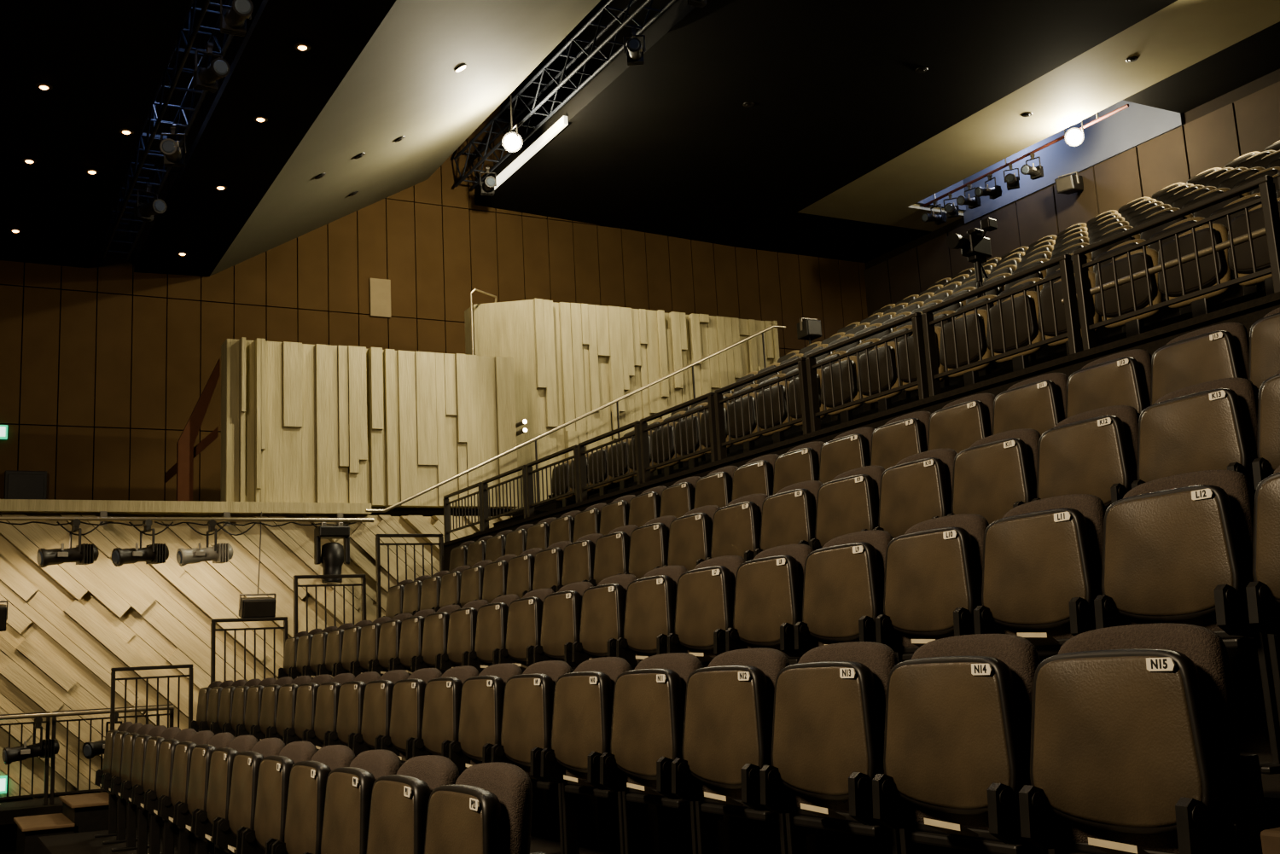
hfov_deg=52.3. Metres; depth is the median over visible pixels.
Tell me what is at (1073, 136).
work lamp
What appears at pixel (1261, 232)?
handrail
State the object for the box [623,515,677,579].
seat
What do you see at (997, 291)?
seat
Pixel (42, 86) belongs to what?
recessed light
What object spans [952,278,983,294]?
seat
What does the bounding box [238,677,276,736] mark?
seat
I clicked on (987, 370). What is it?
seat
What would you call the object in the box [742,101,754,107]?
recessed light
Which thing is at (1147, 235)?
seat
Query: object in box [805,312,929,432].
guard railing
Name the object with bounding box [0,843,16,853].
floor
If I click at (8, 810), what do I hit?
floor
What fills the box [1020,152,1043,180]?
spotlight
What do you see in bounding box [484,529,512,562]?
seat
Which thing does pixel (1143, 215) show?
seat
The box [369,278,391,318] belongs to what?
panel
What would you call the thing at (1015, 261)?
seat
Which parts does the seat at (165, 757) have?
underside panel, seat, leg, leg, backrest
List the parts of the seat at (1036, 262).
underside panel, seat, backrest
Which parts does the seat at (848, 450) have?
underside panel, number plate, backrest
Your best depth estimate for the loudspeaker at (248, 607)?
16.43 m
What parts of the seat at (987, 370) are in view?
underside panel, seat, backrest, leg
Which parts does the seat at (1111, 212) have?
underside panel, backrest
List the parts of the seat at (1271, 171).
seat, backrest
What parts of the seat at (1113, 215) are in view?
underside panel, backrest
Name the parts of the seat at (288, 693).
underside panel, seat, backrest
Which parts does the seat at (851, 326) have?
underside panel, backrest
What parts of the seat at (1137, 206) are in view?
underside panel, seat, backrest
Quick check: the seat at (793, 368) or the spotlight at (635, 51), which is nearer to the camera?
the seat at (793, 368)
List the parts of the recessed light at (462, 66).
bulb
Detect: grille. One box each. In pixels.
[0,609,5,629]
[243,600,274,617]
[808,320,821,335]
[1055,175,1072,191]
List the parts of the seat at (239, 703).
underside panel, seat, backrest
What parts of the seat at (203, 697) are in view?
underside panel, seat, backrest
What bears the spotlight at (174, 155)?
hanging from the lighting truss at (192, 33)
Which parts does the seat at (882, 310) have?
underside panel, backrest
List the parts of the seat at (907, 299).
underside panel, backrest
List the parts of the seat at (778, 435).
underside panel, seat, leg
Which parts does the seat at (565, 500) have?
underside panel, seat, leg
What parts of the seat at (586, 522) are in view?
underside panel, backrest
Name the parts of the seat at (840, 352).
underside panel, seat, leg, backrest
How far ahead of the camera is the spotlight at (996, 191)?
22.32 m
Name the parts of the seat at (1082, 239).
underside panel, backrest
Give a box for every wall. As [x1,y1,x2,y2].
[0,28,867,501]
[0,337,517,797]
[0,537,271,844]
[438,291,1279,570]
[464,298,779,509]
[863,68,1279,317]
[915,99,1184,224]
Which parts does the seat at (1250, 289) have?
seat, underside panel, backrest, leg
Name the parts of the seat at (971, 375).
underside panel, seat, leg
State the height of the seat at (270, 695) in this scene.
0.884 m
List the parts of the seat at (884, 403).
underside panel, seat, leg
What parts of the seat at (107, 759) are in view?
underside panel, leg, seat, leg, backrest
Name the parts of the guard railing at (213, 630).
post, rail, cross rail, post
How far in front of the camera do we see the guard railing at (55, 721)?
15.02 m
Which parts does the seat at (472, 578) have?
underside panel, seat, backrest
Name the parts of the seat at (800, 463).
underside panel, number plate, backrest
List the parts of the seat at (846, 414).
underside panel, seat, leg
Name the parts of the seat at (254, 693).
underside panel, seat, backrest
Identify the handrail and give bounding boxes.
[365,325,785,512]
[470,288,496,354]
[1061,227,1266,304]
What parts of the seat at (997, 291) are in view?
underside panel, backrest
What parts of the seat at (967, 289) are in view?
underside panel, seat, backrest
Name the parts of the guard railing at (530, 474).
post, cross rail, rail, rail, post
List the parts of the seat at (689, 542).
underside panel, seat, backrest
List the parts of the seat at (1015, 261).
underside panel, backrest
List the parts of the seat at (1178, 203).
underside panel, backrest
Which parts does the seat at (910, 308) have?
underside panel, backrest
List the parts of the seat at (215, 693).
underside panel, seat, backrest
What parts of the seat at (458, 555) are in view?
underside panel, seat, backrest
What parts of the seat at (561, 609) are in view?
underside panel, seat, number plate, backrest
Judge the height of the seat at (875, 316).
0.886 m
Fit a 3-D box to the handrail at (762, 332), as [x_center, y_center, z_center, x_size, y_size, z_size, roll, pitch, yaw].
[-0.638,-0.252,19.198,7.000,3.094,0.044,3,-12,-28]
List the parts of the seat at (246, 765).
underside panel, seat, backrest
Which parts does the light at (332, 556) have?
yoke arm, yoke arm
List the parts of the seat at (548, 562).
underside panel, seat, backrest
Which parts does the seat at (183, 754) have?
underside panel, seat, leg, leg, backrest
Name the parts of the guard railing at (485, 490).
post, cross rail, rail, rail, post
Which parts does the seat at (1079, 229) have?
underside panel, seat, backrest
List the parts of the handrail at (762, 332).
post, post, post, post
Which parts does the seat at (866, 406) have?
underside panel, seat, backrest, leg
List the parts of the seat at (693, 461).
underside panel, seat, leg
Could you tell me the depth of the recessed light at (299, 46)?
13.17 m
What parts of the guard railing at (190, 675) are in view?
post, rail, cross rail, post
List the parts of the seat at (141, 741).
underside panel, seat, leg, leg, backrest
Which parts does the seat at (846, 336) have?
underside panel, seat, backrest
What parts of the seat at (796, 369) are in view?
underside panel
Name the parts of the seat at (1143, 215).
underside panel, backrest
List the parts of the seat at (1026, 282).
underside panel, seat, backrest, leg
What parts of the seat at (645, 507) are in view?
underside panel, seat, backrest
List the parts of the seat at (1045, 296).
underside panel, seat, leg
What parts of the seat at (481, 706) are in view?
underside panel, seat, number plate, backrest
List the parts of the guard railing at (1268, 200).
post, cross rail, rail, rail, post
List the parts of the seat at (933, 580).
leg, underside panel, seat, backrest, number plate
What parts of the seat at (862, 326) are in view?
underside panel, seat, backrest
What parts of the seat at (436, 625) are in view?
underside panel, seat, backrest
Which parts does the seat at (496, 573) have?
underside panel, seat, backrest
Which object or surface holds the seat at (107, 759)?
on the floor at (78, 843)
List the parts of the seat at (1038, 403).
underside panel, backrest, number plate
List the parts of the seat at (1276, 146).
underside panel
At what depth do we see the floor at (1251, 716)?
4.25 m
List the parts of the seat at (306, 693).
underside panel, seat, backrest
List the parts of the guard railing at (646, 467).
post, cross rail, rail, rail, post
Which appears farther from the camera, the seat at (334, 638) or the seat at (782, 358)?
the seat at (782, 358)
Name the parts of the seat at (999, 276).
underside panel, seat, backrest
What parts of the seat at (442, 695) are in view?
underside panel, seat, backrest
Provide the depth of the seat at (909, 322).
14.05 m
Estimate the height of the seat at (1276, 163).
0.886 m
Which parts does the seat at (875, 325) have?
underside panel, backrest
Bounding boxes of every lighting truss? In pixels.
[101,0,233,260]
[453,0,676,189]
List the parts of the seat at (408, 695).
underside panel, seat, backrest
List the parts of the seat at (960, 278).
underside panel, backrest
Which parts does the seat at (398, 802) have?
underside panel, seat, number plate, backrest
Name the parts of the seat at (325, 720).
underside panel, seat, backrest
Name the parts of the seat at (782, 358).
underside panel, backrest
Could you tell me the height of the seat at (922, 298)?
0.886 m
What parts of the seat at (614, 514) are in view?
underside panel, seat, backrest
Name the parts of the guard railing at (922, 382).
post, cross rail, rail, rail, post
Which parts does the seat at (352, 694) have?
underside panel, seat, backrest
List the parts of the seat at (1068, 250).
underside panel, backrest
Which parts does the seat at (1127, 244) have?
underside panel, seat, leg, backrest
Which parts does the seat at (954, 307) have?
underside panel, backrest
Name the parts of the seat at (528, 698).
underside panel, seat, number plate, backrest, leg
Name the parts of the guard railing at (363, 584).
post, rail, cross rail, post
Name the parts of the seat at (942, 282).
underside panel, backrest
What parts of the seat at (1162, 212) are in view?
underside panel, seat, backrest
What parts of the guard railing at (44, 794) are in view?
rail, cross rail, rail, post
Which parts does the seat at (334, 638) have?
underside panel, seat, backrest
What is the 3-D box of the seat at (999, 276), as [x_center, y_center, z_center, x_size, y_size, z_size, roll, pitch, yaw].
[3.915,-1.240,14.251,0.203,0.886,0.504,3,-12,-28]
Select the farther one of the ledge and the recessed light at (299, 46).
the ledge
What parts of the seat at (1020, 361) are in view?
underside panel, seat, leg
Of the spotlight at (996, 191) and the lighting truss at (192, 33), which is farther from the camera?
the spotlight at (996, 191)
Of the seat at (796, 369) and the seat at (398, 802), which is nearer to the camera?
the seat at (398, 802)
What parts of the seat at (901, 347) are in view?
underside panel, seat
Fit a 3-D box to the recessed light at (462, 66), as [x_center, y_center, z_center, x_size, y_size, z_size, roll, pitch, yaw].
[-2.247,-4.493,16.297,0.147,0.094,0.168,0,-11,-19]
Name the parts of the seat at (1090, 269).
seat, underside panel, backrest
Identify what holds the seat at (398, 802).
on the floor at (78, 843)
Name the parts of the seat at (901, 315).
underside panel, seat, backrest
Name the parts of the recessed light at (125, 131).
bulb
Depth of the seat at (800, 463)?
9.03 m
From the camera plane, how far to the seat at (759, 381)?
16.36 m
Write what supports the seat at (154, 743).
on the floor at (78, 843)
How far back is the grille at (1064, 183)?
21.68 m
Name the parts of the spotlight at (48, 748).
focus knob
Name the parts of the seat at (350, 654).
underside panel, seat, backrest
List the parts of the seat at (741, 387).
underside panel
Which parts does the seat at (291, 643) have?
underside panel, seat, backrest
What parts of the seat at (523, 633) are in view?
underside panel, seat, backrest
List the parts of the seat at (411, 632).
underside panel, seat, backrest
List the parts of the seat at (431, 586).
underside panel, seat, backrest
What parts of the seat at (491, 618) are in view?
underside panel, seat, backrest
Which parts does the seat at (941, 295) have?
underside panel, seat, backrest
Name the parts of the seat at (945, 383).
underside panel, seat, leg, backrest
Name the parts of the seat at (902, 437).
underside panel, backrest, number plate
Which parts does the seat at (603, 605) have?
underside panel, seat, number plate, backrest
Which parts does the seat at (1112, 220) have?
underside panel, backrest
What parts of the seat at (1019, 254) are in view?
underside panel, backrest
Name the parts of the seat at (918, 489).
underside panel, seat, backrest, number plate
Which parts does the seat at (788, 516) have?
underside panel, seat, number plate, backrest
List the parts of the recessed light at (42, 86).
bulb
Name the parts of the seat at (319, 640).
underside panel, seat, backrest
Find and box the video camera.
[946,217,997,298]
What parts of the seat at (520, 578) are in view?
underside panel, seat, backrest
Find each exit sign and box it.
[0,424,7,439]
[0,775,7,793]
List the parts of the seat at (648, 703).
leg, underside panel, seat, number plate, backrest, leg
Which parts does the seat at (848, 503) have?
underside panel, number plate, backrest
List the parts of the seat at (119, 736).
underside panel, leg, seat, leg, backrest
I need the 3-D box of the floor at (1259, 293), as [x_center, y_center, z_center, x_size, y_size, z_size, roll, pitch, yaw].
[3.115,1.644,11.380,0.943,3.967,14.250,3,-12,-28]
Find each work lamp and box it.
[501,94,523,152]
[1064,120,1084,146]
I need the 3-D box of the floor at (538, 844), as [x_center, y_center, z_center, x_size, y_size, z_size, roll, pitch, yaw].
[-1.428,2.720,7.320,0.995,0.890,13.750,3,-12,-28]
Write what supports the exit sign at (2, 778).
attached to the wall at (104, 594)
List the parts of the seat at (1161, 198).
underside panel, backrest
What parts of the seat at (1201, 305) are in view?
underside panel, seat, leg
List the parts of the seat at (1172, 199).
underside panel, seat, backrest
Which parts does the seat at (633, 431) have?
underside panel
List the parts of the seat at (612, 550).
underside panel, seat, backrest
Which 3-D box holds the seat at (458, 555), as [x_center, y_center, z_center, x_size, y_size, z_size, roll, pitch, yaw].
[-2.000,1.736,14.731,0.268,0.884,0.544,3,-12,-28]
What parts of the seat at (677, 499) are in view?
underside panel, backrest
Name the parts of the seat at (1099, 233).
underside panel, backrest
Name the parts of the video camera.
pan handle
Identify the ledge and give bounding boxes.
[0,499,371,515]
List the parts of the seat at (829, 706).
leg, underside panel, seat, backrest, number plate, leg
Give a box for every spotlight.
[2,716,59,764]
[36,518,98,567]
[82,711,122,758]
[111,519,168,566]
[133,182,167,221]
[159,124,186,167]
[176,519,233,566]
[192,41,230,93]
[220,0,253,36]
[479,165,496,195]
[622,27,645,65]
[921,200,947,225]
[943,193,959,218]
[956,183,981,209]
[974,174,1002,199]
[1003,163,1019,190]
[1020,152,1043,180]
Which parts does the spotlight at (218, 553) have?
focus knob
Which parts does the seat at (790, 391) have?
underside panel, seat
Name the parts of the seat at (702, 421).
underside panel, seat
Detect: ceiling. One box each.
[0,0,191,267]
[133,0,600,276]
[183,0,670,95]
[474,0,1279,262]
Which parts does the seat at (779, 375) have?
underside panel, seat, backrest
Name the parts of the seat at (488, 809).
underside panel, seat, number plate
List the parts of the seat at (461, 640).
underside panel, seat, backrest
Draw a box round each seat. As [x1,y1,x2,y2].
[94,721,133,842]
[102,722,143,850]
[111,724,154,853]
[122,725,167,853]
[133,727,180,853]
[145,728,197,853]
[160,730,215,853]
[176,733,234,853]
[190,680,221,732]
[194,734,258,853]
[200,680,234,732]
[212,679,246,734]
[215,738,285,853]
[224,678,261,738]
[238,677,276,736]
[240,740,317,853]
[252,676,293,741]
[268,675,312,745]
[271,744,354,853]
[277,631,308,679]
[285,674,332,744]
[290,628,322,679]
[304,626,337,678]
[306,673,354,750]
[319,622,354,677]
[320,749,401,853]
[327,671,380,757]
[335,620,372,677]
[352,616,391,676]
[352,669,409,756]
[366,755,459,853]
[372,612,413,676]
[380,668,442,765]
[383,579,413,618]
[392,609,436,675]
[398,575,430,615]
[412,665,479,776]
[414,605,460,674]
[415,570,449,612]
[424,762,532,853]
[434,565,470,611]
[440,599,488,673]
[448,541,474,572]
[448,663,543,853]
[454,560,492,608]
[466,535,492,567]
[467,594,520,672]
[478,554,516,604]
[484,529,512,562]
[490,660,572,853]
[498,588,554,673]
[502,547,543,599]
[504,523,534,556]
[525,517,556,550]
[527,541,571,593]
[533,581,593,672]
[540,657,631,853]
[548,510,580,546]
[552,459,574,506]
[556,533,603,592]
[569,453,593,499]
[571,574,637,670]
[572,503,606,542]
[587,446,612,495]
[587,524,638,586]
[599,494,635,535]
[599,652,703,853]
[608,438,634,489]
[616,565,687,670]
[622,430,637,482]
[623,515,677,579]
[628,430,656,476]
[628,486,666,527]
[647,418,664,476]
[650,421,680,476]
[659,476,700,517]
[663,411,686,469]
[663,505,720,570]
[667,555,745,668]
[670,405,691,416]
[671,647,790,853]
[674,413,705,469]
[683,402,708,462]
[691,399,708,408]
[693,465,738,508]
[700,402,732,453]
[704,494,767,561]
[706,393,733,453]
[722,389,733,395]
[725,543,813,665]
[726,392,761,453]
[730,384,758,445]
[731,453,779,500]
[733,380,756,392]
[736,371,758,382]
[753,480,823,558]
[756,370,781,383]
[756,373,785,439]
[756,381,792,443]
[757,362,780,373]
[759,641,901,853]
[772,441,824,494]
[777,350,799,362]
[779,353,803,365]
[781,364,797,373]
[784,367,802,430]
[787,368,826,426]
[793,529,893,655]
[798,341,821,354]
[802,343,827,356]
[808,465,885,551]
[814,349,835,362]
[816,350,846,421]
[818,426,875,483]
[820,331,844,344]
[820,355,862,423]
[827,333,854,346]
[835,338,865,352]
[837,321,860,333]
[844,322,869,335]
[845,338,880,412]
[854,323,882,336]
[856,341,902,412]
[859,312,883,324]
[864,326,896,341]
[869,312,896,325]
[869,411,931,469]
[872,303,895,314]
[872,448,957,538]
[872,634,1048,853]
[875,513,989,663]
[878,325,913,401]
[881,311,911,325]
[883,302,907,314]
[895,294,919,305]
[895,301,923,315]
[896,311,922,329]
[896,325,945,391]
[907,292,934,305]
[911,299,942,314]
[918,285,943,296]
[923,290,953,304]
[927,277,951,289]
[927,393,995,453]
[932,299,966,314]
[933,281,961,295]
[933,310,955,388]
[939,309,991,386]
[942,273,969,286]
[942,286,976,302]
[946,428,1041,524]
[951,267,974,279]
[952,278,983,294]
[954,294,997,376]
[960,269,990,285]
[965,285,1005,304]
[968,262,996,277]
[973,494,1105,656]
[981,257,1001,266]
[983,264,1016,282]
[983,273,1011,285]
[986,290,1042,371]
[989,257,1021,273]
[992,372,1068,436]
[995,251,1024,266]
[996,277,1042,361]
[1001,246,1028,259]
[1004,268,1047,290]
[1012,258,1049,274]
[1016,250,1052,269]
[1018,623,1268,853]
[1021,244,1053,261]
[1024,239,1055,254]
[1028,234,1056,249]
[1030,405,1139,510]
[1037,270,1100,354]
[1042,259,1093,288]
[1046,251,1091,275]
[1049,242,1089,260]
[1051,236,1088,256]
[1053,231,1087,249]
[1055,226,1087,242]
[1056,222,1086,238]
[1065,349,1151,418]
[1086,209,1117,227]
[1087,213,1121,232]
[1088,216,1124,238]
[1088,221,1128,244]
[1090,225,1133,252]
[1091,233,1140,261]
[1093,238,1148,332]
[1093,469,1279,773]
[1094,248,1163,337]
[1117,196,1151,215]
[1121,198,1157,218]
[1124,201,1163,222]
[1128,203,1171,226]
[1131,377,1257,502]
[1134,207,1179,234]
[1140,213,1193,240]
[1148,216,1208,314]
[1150,322,1249,405]
[1151,182,1185,200]
[1157,183,1193,203]
[1157,223,1232,317]
[1163,184,1204,206]
[1171,186,1216,209]
[1181,187,1230,215]
[1186,167,1221,185]
[1193,192,1250,277]
[1195,167,1233,186]
[1205,167,1248,188]
[1208,192,1262,296]
[1217,166,1265,189]
[1223,151,1260,168]
[1227,197,1279,295]
[1233,166,1279,194]
[1236,150,1275,168]
[1245,465,1279,773]
[1248,307,1279,398]
[1250,150,1279,168]
[1251,174,1279,194]
[1251,369,1279,490]
[1262,140,1279,151]
[1268,157,1279,168]
[1275,188,1279,197]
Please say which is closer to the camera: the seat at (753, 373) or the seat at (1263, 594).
the seat at (1263, 594)
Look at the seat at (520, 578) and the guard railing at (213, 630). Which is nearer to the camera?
the seat at (520, 578)
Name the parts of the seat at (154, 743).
underside panel, leg, seat, leg, backrest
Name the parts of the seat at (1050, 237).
underside panel, backrest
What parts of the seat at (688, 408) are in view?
underside panel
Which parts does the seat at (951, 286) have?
underside panel, backrest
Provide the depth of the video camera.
12.52 m
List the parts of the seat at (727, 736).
leg, underside panel, seat, number plate, backrest, leg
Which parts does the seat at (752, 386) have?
underside panel, seat, backrest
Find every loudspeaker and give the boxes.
[0,600,8,631]
[238,512,276,618]
[797,317,821,344]
[1054,171,1083,194]
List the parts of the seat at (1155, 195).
underside panel, seat, backrest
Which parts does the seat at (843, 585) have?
underside panel, seat, number plate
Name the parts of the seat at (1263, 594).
seat, underside panel, leg, backrest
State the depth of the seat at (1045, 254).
15.01 m
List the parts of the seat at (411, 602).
underside panel, seat, backrest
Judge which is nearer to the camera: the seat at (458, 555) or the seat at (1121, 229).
the seat at (1121, 229)
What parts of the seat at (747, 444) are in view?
underside panel, seat, leg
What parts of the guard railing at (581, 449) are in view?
post, cross rail, rail, rail, post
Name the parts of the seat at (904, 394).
underside panel, seat, backrest, leg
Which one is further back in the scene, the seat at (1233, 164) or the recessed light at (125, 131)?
the seat at (1233, 164)
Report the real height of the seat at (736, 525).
0.884 m
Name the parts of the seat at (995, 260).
underside panel, backrest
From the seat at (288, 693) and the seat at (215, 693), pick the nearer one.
the seat at (288, 693)
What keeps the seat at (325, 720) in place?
on the floor at (538, 844)
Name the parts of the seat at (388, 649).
underside panel, seat, backrest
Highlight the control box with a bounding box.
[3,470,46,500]
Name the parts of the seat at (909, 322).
underside panel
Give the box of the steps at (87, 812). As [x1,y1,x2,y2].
[13,791,162,853]
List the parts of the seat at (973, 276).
underside panel, backrest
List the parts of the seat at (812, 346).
underside panel, backrest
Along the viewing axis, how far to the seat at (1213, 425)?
5.02 m
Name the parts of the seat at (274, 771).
underside panel, seat, number plate, backrest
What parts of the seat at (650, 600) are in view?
underside panel, seat, number plate, backrest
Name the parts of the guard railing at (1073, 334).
post, cross rail, rail, rail, post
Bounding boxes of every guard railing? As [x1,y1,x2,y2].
[0,711,50,805]
[49,704,174,804]
[110,664,193,730]
[210,616,288,683]
[293,574,366,636]
[375,534,444,618]
[443,482,482,542]
[481,465,527,530]
[525,444,580,517]
[577,420,642,501]
[639,392,718,482]
[714,356,811,459]
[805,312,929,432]
[921,254,1082,396]
[1072,175,1279,350]
[1277,170,1279,192]
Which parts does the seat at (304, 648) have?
underside panel, seat, backrest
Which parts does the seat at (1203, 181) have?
underside panel, backrest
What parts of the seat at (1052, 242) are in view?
underside panel, backrest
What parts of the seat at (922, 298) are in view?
underside panel, seat, backrest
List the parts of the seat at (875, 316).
underside panel, backrest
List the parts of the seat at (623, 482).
underside panel, seat, leg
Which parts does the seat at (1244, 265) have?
underside panel, leg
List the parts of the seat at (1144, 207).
underside panel, backrest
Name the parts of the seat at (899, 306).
underside panel, backrest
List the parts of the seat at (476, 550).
underside panel, seat, backrest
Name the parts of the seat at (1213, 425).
underside panel, seat, backrest, number plate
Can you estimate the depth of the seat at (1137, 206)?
16.11 m
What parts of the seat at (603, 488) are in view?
underside panel, seat, leg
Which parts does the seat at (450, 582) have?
underside panel, seat, backrest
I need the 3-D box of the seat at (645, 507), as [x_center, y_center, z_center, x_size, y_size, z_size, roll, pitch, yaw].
[0.087,0.944,10.939,0.268,0.884,0.544,3,-12,-28]
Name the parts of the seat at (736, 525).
underside panel, seat, number plate, backrest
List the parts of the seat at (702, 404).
underside panel, seat, backrest, leg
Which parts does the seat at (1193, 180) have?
underside panel, seat, backrest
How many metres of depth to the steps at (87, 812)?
10.95 m
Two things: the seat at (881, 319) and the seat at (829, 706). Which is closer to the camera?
the seat at (829, 706)
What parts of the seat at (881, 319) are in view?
underside panel, seat, backrest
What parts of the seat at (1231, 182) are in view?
underside panel, backrest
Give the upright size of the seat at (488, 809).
0.884 m
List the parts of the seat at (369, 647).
underside panel, seat, backrest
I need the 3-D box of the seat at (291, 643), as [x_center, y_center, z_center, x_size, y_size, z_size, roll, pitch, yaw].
[-3.551,2.560,13.450,0.268,0.884,0.544,3,-12,-28]
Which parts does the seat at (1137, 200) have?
underside panel, seat, backrest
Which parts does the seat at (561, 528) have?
underside panel, seat, backrest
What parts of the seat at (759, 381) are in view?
underside panel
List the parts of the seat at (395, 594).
underside panel, seat, backrest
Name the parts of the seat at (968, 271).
underside panel, backrest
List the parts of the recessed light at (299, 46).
bulb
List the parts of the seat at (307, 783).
underside panel, seat, number plate, backrest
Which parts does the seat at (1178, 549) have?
underside panel, seat, backrest, number plate, leg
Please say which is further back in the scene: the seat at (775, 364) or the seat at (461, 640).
the seat at (775, 364)
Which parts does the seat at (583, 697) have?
leg, underside panel, seat, number plate, backrest, leg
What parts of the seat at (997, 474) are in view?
underside panel, seat, backrest, number plate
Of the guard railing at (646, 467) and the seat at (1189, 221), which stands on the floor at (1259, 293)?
the seat at (1189, 221)
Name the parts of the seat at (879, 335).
underside panel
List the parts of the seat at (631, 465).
underside panel, seat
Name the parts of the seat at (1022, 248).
underside panel, seat, backrest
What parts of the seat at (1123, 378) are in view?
underside panel, backrest, number plate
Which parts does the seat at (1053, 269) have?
underside panel, backrest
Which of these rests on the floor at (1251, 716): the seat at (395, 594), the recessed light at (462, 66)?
the seat at (395, 594)
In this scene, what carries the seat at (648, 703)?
on the floor at (538, 844)
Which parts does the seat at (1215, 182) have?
underside panel, backrest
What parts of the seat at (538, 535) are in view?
underside panel, seat, backrest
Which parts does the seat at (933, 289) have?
underside panel, backrest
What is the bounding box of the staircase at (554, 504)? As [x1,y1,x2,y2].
[473,476,634,534]
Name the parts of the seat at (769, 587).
underside panel, seat, backrest, number plate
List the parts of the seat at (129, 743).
underside panel, leg, seat, leg, backrest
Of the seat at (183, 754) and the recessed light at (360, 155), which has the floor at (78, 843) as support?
the seat at (183, 754)
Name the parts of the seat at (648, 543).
underside panel, seat, backrest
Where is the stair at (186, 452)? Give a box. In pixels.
[165,358,220,500]
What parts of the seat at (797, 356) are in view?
underside panel, backrest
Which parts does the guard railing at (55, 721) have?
post, rail, rail, cross rail, post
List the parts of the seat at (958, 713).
leg, underside panel, seat, backrest, number plate, leg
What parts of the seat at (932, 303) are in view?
underside panel, seat, backrest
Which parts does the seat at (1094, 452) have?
underside panel, number plate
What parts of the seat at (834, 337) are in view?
underside panel, backrest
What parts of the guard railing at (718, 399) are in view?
post, cross rail, rail, rail, post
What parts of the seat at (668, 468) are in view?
underside panel, seat, leg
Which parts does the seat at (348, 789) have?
underside panel, seat, number plate, backrest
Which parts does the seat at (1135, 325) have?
underside panel, seat, leg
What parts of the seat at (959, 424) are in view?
underside panel, backrest, number plate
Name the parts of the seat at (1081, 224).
underside panel, backrest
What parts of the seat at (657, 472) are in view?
underside panel, leg, backrest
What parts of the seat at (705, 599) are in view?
underside panel, seat, number plate, backrest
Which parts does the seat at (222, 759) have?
underside panel, seat, leg, backrest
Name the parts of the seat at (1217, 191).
underside panel, seat, backrest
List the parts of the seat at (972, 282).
underside panel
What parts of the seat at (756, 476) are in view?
underside panel, number plate, backrest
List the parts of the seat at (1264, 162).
backrest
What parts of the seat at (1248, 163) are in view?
backrest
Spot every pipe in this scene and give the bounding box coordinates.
[0,511,373,535]
[0,705,174,720]
[923,104,1128,207]
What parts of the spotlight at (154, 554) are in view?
focus knob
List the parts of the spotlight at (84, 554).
focus knob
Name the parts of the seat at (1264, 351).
backrest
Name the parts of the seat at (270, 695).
underside panel, seat, backrest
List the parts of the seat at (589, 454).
underside panel, seat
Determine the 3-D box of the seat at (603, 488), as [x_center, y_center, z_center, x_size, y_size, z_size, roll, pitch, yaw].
[-0.459,0.682,16.229,0.203,0.886,0.504,3,-12,-28]
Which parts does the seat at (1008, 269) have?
underside panel, backrest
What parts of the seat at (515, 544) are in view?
underside panel, seat, backrest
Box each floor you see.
[0,797,62,825]
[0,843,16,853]
[37,824,214,853]
[174,826,620,853]
[368,507,523,517]
[530,751,1279,853]
[587,289,1266,499]
[650,276,1265,477]
[1039,637,1271,753]
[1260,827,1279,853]
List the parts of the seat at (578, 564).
underside panel, seat, backrest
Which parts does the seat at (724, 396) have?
backrest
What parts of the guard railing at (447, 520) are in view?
post, cross rail, rail, rail, post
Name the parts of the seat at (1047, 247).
underside panel, seat, backrest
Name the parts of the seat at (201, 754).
underside panel, seat, leg, backrest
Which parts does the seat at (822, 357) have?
underside panel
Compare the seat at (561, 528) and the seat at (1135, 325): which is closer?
the seat at (1135, 325)
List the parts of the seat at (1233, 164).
underside panel, backrest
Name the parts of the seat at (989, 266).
underside panel, backrest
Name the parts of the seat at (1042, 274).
underside panel, backrest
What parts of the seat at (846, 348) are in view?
underside panel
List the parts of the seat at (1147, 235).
underside panel, backrest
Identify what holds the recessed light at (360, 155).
in the ceiling at (404, 81)
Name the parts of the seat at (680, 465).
underside panel, seat, leg, backrest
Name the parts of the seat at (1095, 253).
underside panel, backrest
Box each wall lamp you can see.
[515,419,526,427]
[516,428,527,436]
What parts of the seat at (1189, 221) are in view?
underside panel, seat, leg, backrest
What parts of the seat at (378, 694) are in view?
underside panel, seat, backrest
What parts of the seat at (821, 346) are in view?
underside panel, backrest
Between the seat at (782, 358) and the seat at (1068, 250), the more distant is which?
the seat at (782, 358)
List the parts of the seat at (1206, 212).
underside panel, backrest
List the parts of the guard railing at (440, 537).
post, rail, cross rail, post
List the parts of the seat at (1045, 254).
underside panel, backrest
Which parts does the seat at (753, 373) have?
underside panel, backrest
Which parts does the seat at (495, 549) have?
underside panel, seat, backrest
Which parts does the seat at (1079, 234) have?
underside panel, seat, backrest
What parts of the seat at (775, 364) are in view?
underside panel, backrest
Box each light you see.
[8,228,22,232]
[21,157,37,163]
[34,82,52,90]
[84,168,99,174]
[118,128,133,134]
[176,251,188,255]
[214,185,227,190]
[252,116,267,122]
[293,42,310,51]
[314,173,325,179]
[314,522,349,584]
[349,191,358,196]
[354,152,365,159]
[395,135,405,142]
[454,64,466,71]
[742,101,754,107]
[915,66,927,72]
[1021,111,1032,116]
[1125,56,1138,62]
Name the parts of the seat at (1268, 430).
seat, underside panel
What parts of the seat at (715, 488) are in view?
underside panel, backrest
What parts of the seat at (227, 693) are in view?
underside panel, seat, backrest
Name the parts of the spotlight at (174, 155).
focus knob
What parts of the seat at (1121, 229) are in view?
underside panel, seat, backrest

